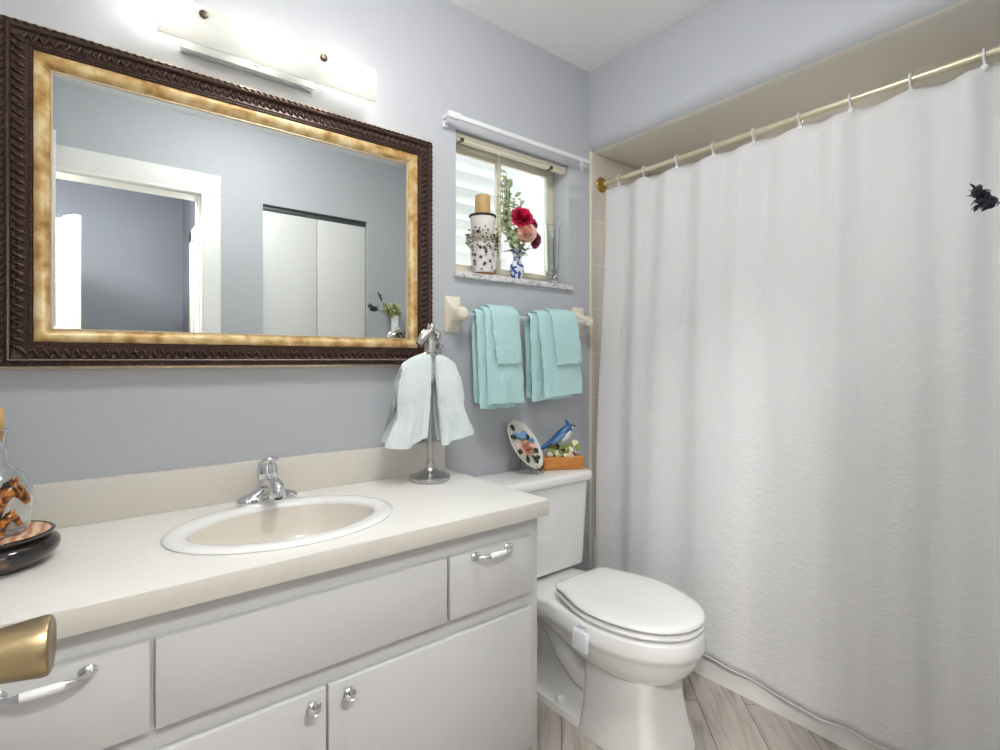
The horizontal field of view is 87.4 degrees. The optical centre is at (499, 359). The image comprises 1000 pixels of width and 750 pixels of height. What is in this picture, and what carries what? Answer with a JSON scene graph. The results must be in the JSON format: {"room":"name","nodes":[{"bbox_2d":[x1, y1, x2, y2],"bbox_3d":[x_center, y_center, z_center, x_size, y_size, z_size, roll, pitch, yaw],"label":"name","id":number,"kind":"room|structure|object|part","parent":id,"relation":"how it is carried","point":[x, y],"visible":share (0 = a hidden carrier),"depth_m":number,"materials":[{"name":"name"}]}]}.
{"room":"bathroom","nodes":[
{"label":"bathroom","id":0,"kind":"room"},
{"bbox_2d":[0,0,594,570],"bbox_3d":[-0.142,-0.064,2.031,3.000,2.468,0.160,0,0,-38],"label":"wall","id":1,"kind":"structure","parent":0,"point":[430,58],"depth_m":1.68,"materials":[{"name":"paint"}]},
{"bbox_2d":[0,13,432,369],"bbox_3d":[-0.669,-0.369,1.484,1.103,0.780,0.043,0,0,-38],"label":"framed mirror","id":2,"kind":"object","parent":1,"relation":"attached to","point":[154,213],"visible":0.96,"depth_m":1.38,"materials":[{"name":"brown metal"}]},
{"bbox_3d":[-0.678,-0.369,1.496,0.919,0.596,0.007,0,0,-38],"label":"bevelled glass","id":3,"kind":"part","parent":2,"relation":"part of","materials":[{"name":"silver mirror"}]},
{"bbox_2d":[32,440,444,528],"bbox_3d":[-0.692,0.338,1.480,1.252,0.105,0.019,0,0,-38],"label":"backsplash","id":4,"kind":"structure","parent":1,"relation":"attached to","point":[72,503],"depth_m":1.39,"materials":[{"name":"laminate"}]},
{"bbox_2d":[154,0,376,101],"bbox_3d":[-0.630,-0.845,1.465,0.568,0.100,0.120,0,0,-38],"label":"vanity light","id":5,"kind":"object","parent":1,"relation":"attached to","point":[203,32],"visible":1,"depth_m":1.41,"materials":[{"name":"white glass"}]},
{"bbox_3d":[-0.698,-0.842,1.470,0.344,0.066,0.030,0,0,-38],"label":"plate","id":6,"kind":"part","parent":5,"relation":"part of","materials":[{"name":"silver metal"}]},
{"bbox_2d":[453,143,572,290],"bbox_3d":[0.035,-0.575,2.140,0.613,0.543,0.148,0,0,-38],"label":"window","id":7,"kind":"structure","parent":1,"relation":"in","point":[462,271],"depth_m":2.16,"materials":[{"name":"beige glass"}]},
{"bbox_3d":[-0.105,-0.592,2.109,0.270,0.473,0.016,0,0,-38],"label":"sash","id":8,"kind":"part","parent":7,"relation":"part of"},
{"bbox_2d":[469,241,495,274],"bbox_3d":[-0.067,-0.388,2.026,0.106,0.126,0.106,0,0,-38],"label":"pot","id":9,"kind":"object","parent":7,"relation":"on","point":[482,262],"visible":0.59,"depth_m":1.99,"materials":[{"name":"white ceramic"}]},
{"bbox_2d":[469,212,495,241],"bbox_3d":[-0.067,-0.505,2.026,0.107,0.108,0.107,0,0,-38],"label":"candle holder","id":10,"kind":"object","parent":9,"relation":"on","point":[478,219],"visible":0.84,"depth_m":1.99,"materials":[{"name":"white ceramic"}]},
{"bbox_2d":[475,194,489,212],"bbox_3d":[-0.067,-0.590,2.026,0.060,0.105,0.060,0,0,-38],"label":"pillar candle","id":11,"kind":"object","parent":10,"relation":"in","point":[482,201],"visible":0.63,"depth_m":2.00,"materials":[{"name":"beige wax"}]},
{"bbox_2d":[465,225,499,255],"bbox_3d":[-0.067,-0.467,2.027,0.138,0.124,0.124,0,0,-38],"label":"wreath","id":12,"kind":"object","parent":9,"relation":"on","point":[495,238],"visible":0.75,"depth_m":1.99,"materials":[{"name":"green plant"}]},
{"bbox_2d":[456,132,565,261],"bbox_3d":[0.055,-0.614,2.114,0.583,0.457,0.040,0,0,-38],"label":"window blind","id":13,"kind":"object","parent":7,"relation":"attached to","point":[460,138],"visible":0.89,"depth_m":2.07,"materials":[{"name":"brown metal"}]},
{"bbox_3d":[0.053,-0.829,2.117,0.583,0.026,0.028,0,0,-38],"label":"head rail","id":14,"kind":"part","parent":13,"relation":"part of","materials":[{"name":"beige plastic"}]},
{"bbox_3d":[0.035,-0.314,2.140,0.613,0.022,0.148,0,0,-38],"label":"sill","id":15,"kind":"part","parent":7,"relation":"part of","materials":[{"name":"stone"}]},
{"bbox_2d":[510,249,523,278],"bbox_3d":[0.069,-0.386,2.135,0.059,0.122,0.059,0,0,-38],"label":"porcelain vase","id":16,"kind":"object","parent":7,"relation":"on","point":[516,268],"visible":0.8,"depth_m":2.12,"materials":[{"name":"ceramic"}]},
{"bbox_2d":[497,170,531,256],"bbox_3d":[0.065,-0.589,2.121,0.159,0.359,0.106,0,0,-38],"label":"foliage spray","id":17,"kind":"object","parent":16,"relation":"in","point":[507,222],"visible":0.94,"depth_m":2.11,"materials":[{"name":"green plant"}]},
{"bbox_2d":[511,207,532,226],"bbox_3d":[0.093,-0.506,2.125,0.094,0.249,0.066,0,0,-38],"label":"carnation","id":18,"kind":"object","parent":16,"relation":"in","point":[521,216],"visible":0.99,"depth_m":2.12,"materials":[{"name":"red plant"}]},
{"bbox_2d":[517,224,536,242],"bbox_3d":[0.109,-0.474,2.121,0.088,0.181,0.052,0,0,-3],"label":"rose","id":19,"kind":"object","parent":16,"relation":"in","point":[527,233],"visible":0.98,"depth_m":2.13,"materials":[{"name":"pink plant"}]},
{"bbox_2d":[520,232,541,259],"bbox_3d":[0.128,-0.460,2.164,0.132,0.146,0.038,0,0,-38],"label":"flower","id":20,"kind":"object","parent":16,"relation":"in","point":[536,242],"visible":0.86,"depth_m":2.18,"materials":[{"name":"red plant"}]},
{"bbox_2d":[532,218,537,228],"bbox_3d":[0.113,-0.493,2.167,0.113,0.215,0.043,0,0,-38],"label":"flower","id":21,"kind":"object","parent":16,"relation":"in","point":[534,223],"visible":0.16,"depth_m":2.18,"materials":[{"name":"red plant"}]},
{"bbox_3d":[0.101,-0.592,2.254,0.304,0.473,0.016,0,0,-38],"label":"sash","id":22,"kind":"part","parent":7,"relation":"part of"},
{"bbox_2d":[542,219,561,282],"bbox_3d":[0.224,-0.461,2.258,0.084,0.270,0.084,0,0,-38],"label":"glass vase","id":23,"kind":"object","parent":7,"relation":"on","point":[552,226],"visible":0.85,"depth_m":2.23,"materials":[{"name":"clear glass"}]},
{"bbox_2d":[442,110,589,171],"bbox_3d":[0.093,-0.858,2.082,0.737,0.045,0.053,0,0,-38],"label":"curtain rod","id":24,"kind":"object","parent":1,"relation":"attached to","point":[446,118],"visible":1,"depth_m":2.00,"materials":[{"name":"white plastic"}]},
{"bbox_2d":[444,296,592,337],"bbox_3d":[0.109,-0.165,2.076,0.728,0.132,0.082,0,0,-38],"label":"towel bar","id":25,"kind":"object","parent":1,"relation":"attached to","point":[454,314],"visible":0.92,"depth_m":1.88,"materials":[{"name":"beige ceramic"}]},
{"bbox_3d":[-0.149,-0.165,1.871,0.068,0.132,0.082,0,0,-38],"label":"post","id":26,"kind":"part","parent":25,"relation":"part of","materials":[{"name":"beige ceramic"}]},
{"bbox_2d":[471,306,524,408],"bbox_3d":[-0.010,-0.009,1.949,0.210,0.376,0.084,0,0,-38],"label":"bath towel","id":27,"kind":"object","parent":25,"relation":"hanging from","point":[495,385],"visible":0.72,"depth_m":1.90,"materials":[{"name":"teal fabric"}]},
{"bbox_2d":[484,304,522,363],"bbox_3d":[0.003,-0.095,1.958,0.138,0.221,0.103,0,0,-38],"label":"hand towel","id":28,"kind":"object","parent":27,"relation":"on","point":[506,332],"visible":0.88,"depth_m":1.92,"materials":[{"name":"teal fabric"}]},
{"bbox_2d":[525,310,582,401],"bbox_3d":[0.218,-0.019,2.127,0.274,0.362,0.094,0,0,-38],"label":"bath towel","id":29,"kind":"object","parent":25,"relation":"hanging from","point":[546,379],"visible":0.78,"depth_m":2.06,"materials":[{"name":"teal fabric"}]},
{"bbox_2d":[543,308,581,364],"bbox_3d":[0.247,-0.094,2.148,0.160,0.228,0.113,0,0,-38],"label":"hand towel","id":30,"kind":"object","parent":29,"relation":"on","point":[565,326],"visible":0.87,"depth_m":2.11,"materials":[{"name":"teal fabric"}]},
{"bbox_3d":[0.368,-0.165,2.281,0.068,0.132,0.082,0,0,-38],"label":"post","id":31,"kind":"part","parent":25,"relation":"part of","materials":[{"name":"beige ceramic"}]},
{"bbox_2d":[589,151,591,569],"bbox_3d":[0.409,0.115,2.360,0.013,2.110,0.010,0,0,-38],"label":"trim","id":32,"kind":"structure","parent":1,"relation":"attached to","point":[590,152],"depth_m":2.35,"materials":[{"name":"beige ceramic"}]},
{"bbox_2d":[592,153,651,568],"bbox_3d":[0.710,0.117,2.599,0.758,2.106,0.008,0,0,-38],"label":"tile","id":33,"kind":"structure","parent":1,"relation":"attached to","point":[603,167],"depth_m":2.38,"materials":[{"name":"beige tile"}]},
{"bbox_2d":[446,0,714,71],"bbox_3d":[0.331,-1.348,1.433,3.000,0.100,1.765,0,0,-38],"label":"ceiling","id":34,"kind":"structure","parent":0,"point":[587,34],"depth_m":2.00,"materials":[{"name":"white paint"}]},
{"bbox_2d":[537,671,846,749],"bbox_3d":[0.480,1.220,0.400,4.050,0.100,3.570,0,0,-38],"label":"floor","id":35,"kind":"structure","parent":0,"point":[720,718],"depth_m":1.67,"materials":[{"name":"brown wood"}]},
{"bbox_2d":[0,518,536,749],"bbox_3d":[-0.519,0.801,1.268,1.231,0.737,0.559,0,0,-38],"label":"vanity cabinet","id":36,"kind":"object","parent":35,"relation":"on","point":[434,646],"visible":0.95,"depth_m":1.09,"materials":[{"name":"paint"}]},
{"bbox_3d":[-0.695,0.500,0.795,0.137,0.021,0.031,0,0,-38],"label":"handle","id":37,"kind":"part","parent":36,"relation":"part of","materials":[{"name":"silver metal"}]},
{"bbox_3d":[-0.707,0.558,0.817,0.267,0.156,0.018,0,0,-38],"label":"drawer","id":38,"kind":"part","parent":36,"relation":"part of","materials":[{"name":"paint"}]},
{"bbox_3d":[-0.587,0.866,0.911,0.572,0.378,0.018,0,0,-38],"label":"door","id":39,"kind":"part","parent":36,"relation":"part of","materials":[{"name":"paint"}]},
{"bbox_2d":[0,440,548,639],"bbox_3d":[-0.526,0.359,1.280,1.264,0.148,0.539,0,0,-38],"label":"countertop","id":40,"kind":"structure","parent":36,"relation":"on","point":[110,565],"depth_m":1.21,"materials":[{"name":"laminate"}]},
{"bbox_2d":[0,520,60,575],"bbox_3d":[-0.955,0.358,0.984,0.199,0.062,0.199,0,0,-38],"label":"stand","id":41,"kind":"object","parent":40,"relation":"on","point":[20,551],"visible":0.79,"depth_m":0.97,"materials":[{"name":"black ceramic"}]},
{"bbox_2d":[0,408,34,537],"bbox_3d":[-0.951,0.209,0.976,0.124,0.236,0.138,0,0,-38],"label":"glass bottle","id":42,"kind":"object","parent":41,"relation":"on","point":[17,500],"visible":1,"depth_m":0.97,"materials":[{"name":"glass"}]},
{"bbox_2d":[235,456,296,506],"bbox_3d":[-0.605,0.323,1.390,0.158,0.131,0.147,0,0,-38],"label":"faucet","id":43,"kind":"object","parent":40,"relation":"on","point":[268,488],"visible":0.98,"depth_m":1.39,"materials":[{"name":"silver metal"}]},
{"bbox_3d":[-0.629,0.290,1.420,0.054,0.065,0.071,0,0,-38],"label":"lever handle","id":44,"kind":"part","parent":43,"relation":"part of","materials":[{"name":"silver metal"}]},
{"bbox_3d":[-0.598,0.334,1.380,0.041,0.052,0.121,0,0,-38],"label":"spout","id":45,"kind":"part","parent":43,"relation":"part of","materials":[{"name":"silver metal"}]},
{"bbox_2d":[161,495,392,554],"bbox_3d":[-0.511,0.459,1.264,0.518,0.158,0.390,0,0,-38],"label":"sink","id":46,"kind":"object","parent":40,"relation":"in","point":[288,523],"visible":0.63,"depth_m":1.33,"materials":[{"name":"white ceramic"}]},
{"bbox_3d":[-0.511,0.465,1.264,0.434,0.146,0.306,0,0,-38],"label":"bowl","id":47,"kind":"part","parent":46,"relation":"part of","materials":[{"name":"beige ceramic"}]},
{"bbox_2d":[409,323,449,483],"bbox_3d":[-0.225,0.135,1.698,0.138,0.509,0.138,0,0,7],"label":"towel stand","id":48,"kind":"object","parent":40,"relation":"on","point":[430,336],"visible":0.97,"depth_m":1.69,"materials":[{"name":"silver metal"}]},
{"bbox_2d":[380,353,430,448],"bbox_3d":[-0.290,0.124,1.641,0.160,0.295,0.104,0,0,-38],"label":"towel","id":49,"kind":"object","parent":48,"relation":"hanging from","point":[407,424],"visible":1,"depth_m":1.62,"materials":[{"name":"white fabric"}]},
{"bbox_2d":[433,354,474,444],"bbox_3d":[-0.157,0.126,1.753,0.164,0.300,0.099,0,0,-38],"label":"towel","id":50,"kind":"object","parent":48,"relation":"hanging from","point":[451,417],"visible":0.95,"depth_m":1.71,"materials":[{"name":"white fabric"}]},
{"bbox_3d":[-0.364,0.558,1.088,0.594,0.156,0.018,0,0,-38],"label":"false drawer","id":51,"kind":"part","parent":36,"relation":"part of","materials":[{"name":"paint"}]},
{"bbox_3d":[-0.376,0.697,1.048,0.032,0.032,0.030,0,0,-38],"label":"knob","id":52,"kind":"part","parent":36,"relation":"part of","materials":[{"name":"silver metal"}]},
{"bbox_3d":[-0.317,0.697,1.095,0.032,0.032,0.030,0,0,-38],"label":"knob","id":53,"kind":"part","parent":36,"relation":"part of","materials":[{"name":"silver metal"}]},
{"bbox_3d":[-0.138,0.866,1.267,0.566,0.378,0.018,0,0,-38],"label":"door","id":54,"kind":"part","parent":36,"relation":"part of","materials":[{"name":"paint"}]},
{"bbox_3d":[-0.021,0.558,1.360,0.268,0.156,0.018,0,0,-38],"label":"drawer","id":55,"kind":"part","parent":36,"relation":"part of","materials":[{"name":"paint"}]},
{"bbox_3d":[-0.010,0.494,1.338,0.137,0.021,0.031,0,0,-38],"label":"handle","id":56,"kind":"part","parent":36,"relation":"part of","materials":[{"name":"silver metal"}]},
{"bbox_2d":[476,467,706,749],"bbox_3d":[0.312,0.800,1.775,0.470,0.740,0.794,0,0,-38],"label":"toilet","id":57,"kind":"object","parent":35,"relation":"on","point":[647,635],"visible":0.88,"depth_m":1.60,"materials":[{"name":"white ceramic"}]},
{"bbox_2d":[507,450,543,474],"bbox_3d":[0.104,0.371,2.007,0.130,0.115,0.082,0,0,39],"label":"easel","id":58,"kind":"object","parent":57,"relation":"on","point":[514,450],"visible":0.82,"depth_m":2.00,"materials":[{"name":"metal"}]},
{"bbox_2d":[507,419,542,468],"bbox_3d":[0.098,0.322,2.012,0.159,0.177,0.127,0,0,-38],"label":"decorative plate","id":59,"kind":"object","parent":58,"relation":"on","point":[523,441],"visible":1,"depth_m":2.01,"materials":[{"name":"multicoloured ceramic"}]},
{"bbox_3d":[0.133,0.450,2.000,0.470,0.040,0.218,0,0,-38],"label":"tank lid","id":60,"kind":"part","parent":57,"relation":"part of","materials":[{"name":"white ceramic"}]},
{"bbox_3d":[0.132,0.633,2.002,0.442,0.330,0.195,0,0,-38],"label":"tank","id":61,"kind":"part","parent":57,"relation":"part of","materials":[{"name":"white ceramic"}]},
{"bbox_2d":[540,419,584,469],"bbox_3d":[0.239,0.332,2.077,0.187,0.194,0.083,0,0,-13],"label":"bird figurine","id":62,"kind":"object","parent":57,"relation":"on","point":[563,457],"visible":0.98,"depth_m":2.06,"materials":[{"name":"blue wood"}]},
{"bbox_2d":[572,624,588,654],"bbox_3d":[0.246,0.826,1.554,0.044,0.069,0.059,0,0,-38],"label":"night light","id":63,"kind":"object","parent":57,"relation":"attached to","point":[580,637],"visible":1,"depth_m":1.54,"materials":[{"name":"plastic"}]},
{"bbox_3d":[0.413,0.770,1.640,0.356,0.015,0.451,0,0,-38],"label":"seat","id":64,"kind":"part","parent":57,"relation":"part of","materials":[{"name":"white plastic"}]},
{"bbox_3d":[0.413,0.747,1.640,0.356,0.022,0.451,0,0,-38],"label":"seat lid","id":65,"kind":"part","parent":57,"relation":"part of","materials":[{"name":"white plastic"}]},
{"bbox_2d":[594,536,885,749],"bbox_3d":[1.192,0.981,1.990,0.756,0.378,1.541,0,0,-38],"label":"bathtub","id":66,"kind":"object","parent":35,"relation":"on","point":[707,667],"visible":0.07,"depth_m":1.74,"materials":[{"name":"white ceramic"}]},
{"bbox_2d":[589,0,999,174],"bbox_3d":[1.186,-1.119,1.989,0.770,0.358,1.555,0,0,-38],"label":"wall","id":67,"kind":"structure","parent":0,"point":[727,69],"depth_m":1.84,"materials":[{"name":"paint"}]},
{"bbox_3d":[0.538,-0.064,0.408,3.950,2.468,0.120,0,0,-38],"label":"wall","id":68,"kind":"structure","parent":0,"visible":0},
{"bbox_2d":[0,614,56,683],"bbox_3d":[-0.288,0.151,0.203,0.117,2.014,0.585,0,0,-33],"label":"door knob","id":69,"kind":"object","parent":68,"relation":"in","point":[28,647],"depth_m":0.41,"materials":[{"name":"gold metal"}]},
{"bbox_2d":[596,45,999,192],"bbox_3d":[0.944,-0.802,1.793,0.070,0.070,1.546,0,0,-38],"label":"shower curtain rod","id":70,"kind":"object","parent":68,"relation":"attached to","point":[601,183],"visible":1,"depth_m":1.67,"materials":[{"name":"beige metal"}]},
{"bbox_2d":[617,174,621,187],"bbox_3d":[0.530,-0.788,2.315,0.039,0.065,0.017,0,0,-38],"label":"curtain hook","id":71,"kind":"object","parent":70,"relation":"hanging from","point":[619,185],"visible":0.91,"depth_m":2.31,"materials":[{"name":"white plastic"}]},
{"bbox_2d":[596,66,999,749],"bbox_3d":[0.919,0.162,1.742,0.133,1.868,1.512,0,0,-38],"label":"shower curtain","id":72,"kind":"object","parent":71,"relation":"hanging from","point":[798,416],"visible":0.93,"depth_m":1.60,"materials":[{"name":"white fabric"}]},
{"bbox_2d":[674,154,679,169],"bbox_3d":[0.708,-0.788,2.090,0.039,0.065,0.017,0,0,-38],"label":"curtain hook","id":73,"kind":"object","parent":70,"relation":"hanging from","point":[676,166],"visible":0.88,"depth_m":2.08,"materials":[{"name":"white plastic"}]},
{"bbox_2d":[711,142,716,156],"bbox_3d":[0.804,-0.788,1.968,0.039,0.065,0.017,0,0,-38],"label":"curtain hook","id":74,"kind":"object","parent":70,"relation":"hanging from","point":[713,153],"visible":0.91,"depth_m":1.96,"materials":[{"name":"white plastic"}]},
{"bbox_2d":[751,128,756,144],"bbox_3d":[0.898,-0.788,1.850,0.039,0.065,0.017,0,0,-38],"label":"curtain hook","id":75,"kind":"object","parent":70,"relation":"hanging from","point":[753,142],"visible":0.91,"depth_m":1.84,"materials":[{"name":"white plastic"}]},
{"bbox_2d":[797,112,802,128],"bbox_3d":[0.993,-0.788,1.731,0.039,0.065,0.017,0,0,-38],"label":"curtain hook","id":76,"kind":"object","parent":70,"relation":"hanging from","point":[799,126],"visible":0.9,"depth_m":1.72,"materials":[{"name":"white plastic"}]},
{"bbox_2d":[621,62,999,185],"bbox_3d":[0.977,0.059,1.782,0.013,1.682,1.480,0,0,-38],"label":"curtain liner","id":77,"kind":"object","parent":70,"relation":"hanging from","point":[997,63],"visible":0.02,"depth_m":1.71,"materials":[{"name":"white plastic"}]},
{"bbox_2d":[848,94,853,113],"bbox_3d":[1.084,-0.788,1.616,0.039,0.065,0.017,0,0,-38],"label":"curtain hook","id":78,"kind":"object","parent":70,"relation":"hanging from","point":[850,110],"visible":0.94,"depth_m":1.61,"materials":[{"name":"white plastic"}]},
{"bbox_2d":[908,73,913,89],"bbox_3d":[1.177,-0.788,1.498,0.039,0.065,0.017,0,0,-38],"label":"curtain hook","id":79,"kind":"object","parent":70,"relation":"hanging from","point":[910,74],"visible":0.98,"depth_m":1.49,"materials":[{"name":"white plastic"}]},
{"bbox_2d":[981,47,988,70],"bbox_3d":[1.274,-0.788,1.375,0.039,0.065,0.017,0,0,-38],"label":"curtain hook","id":80,"kind":"object","parent":70,"relation":"hanging from","point":[984,67],"visible":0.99,"depth_m":1.37,"materials":[{"name":"white plastic"}]},
{"bbox_3d":[1.186,0.027,1.059,0.145,0.086,0.094,0,0,-38],"label":"wall shelf","id":81,"kind":"object","parent":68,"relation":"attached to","visible":0},
{"bbox_3d":[1.177,-0.153,1.051,0.054,0.270,0.054,0,0,-38],"label":"vase","id":82,"kind":"object","parent":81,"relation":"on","visible":0},
{"bbox_2d":[968,184,999,209],"bbox_3d":[1.038,-0.304,1.033,0.281,0.078,0.050,0,0,-7],"label":"sprig","id":83,"kind":"object","parent":82,"relation":"in","point":[977,191],"visible":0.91,"depth_m":1.01,"materials":[{"name":"black plant"}]},
{"bbox_2d":[970,196,999,211],"bbox_3d":[1.047,-0.293,1.025,0.264,0.054,0.035,0,0,-5],"label":"sprig","id":84,"kind":"object","parent":82,"relation":"in","point":[988,202],"visible":1,"depth_m":1.01,"materials":[{"name":"black plant"}]},
{"label":"outside","id":85,"kind":"structure","parent":0,"visible":0},
{"bbox_2d":[456,155,543,274],"bbox_3d":[-0.111,-0.730,2.490,1.200,1.200,0.070,0,0,-38],"label":"window","id":86,"kind":"structure","parent":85,"point":[473,177],"depth_m":2.52,"materials":[{"name":"glass"}]}
]}

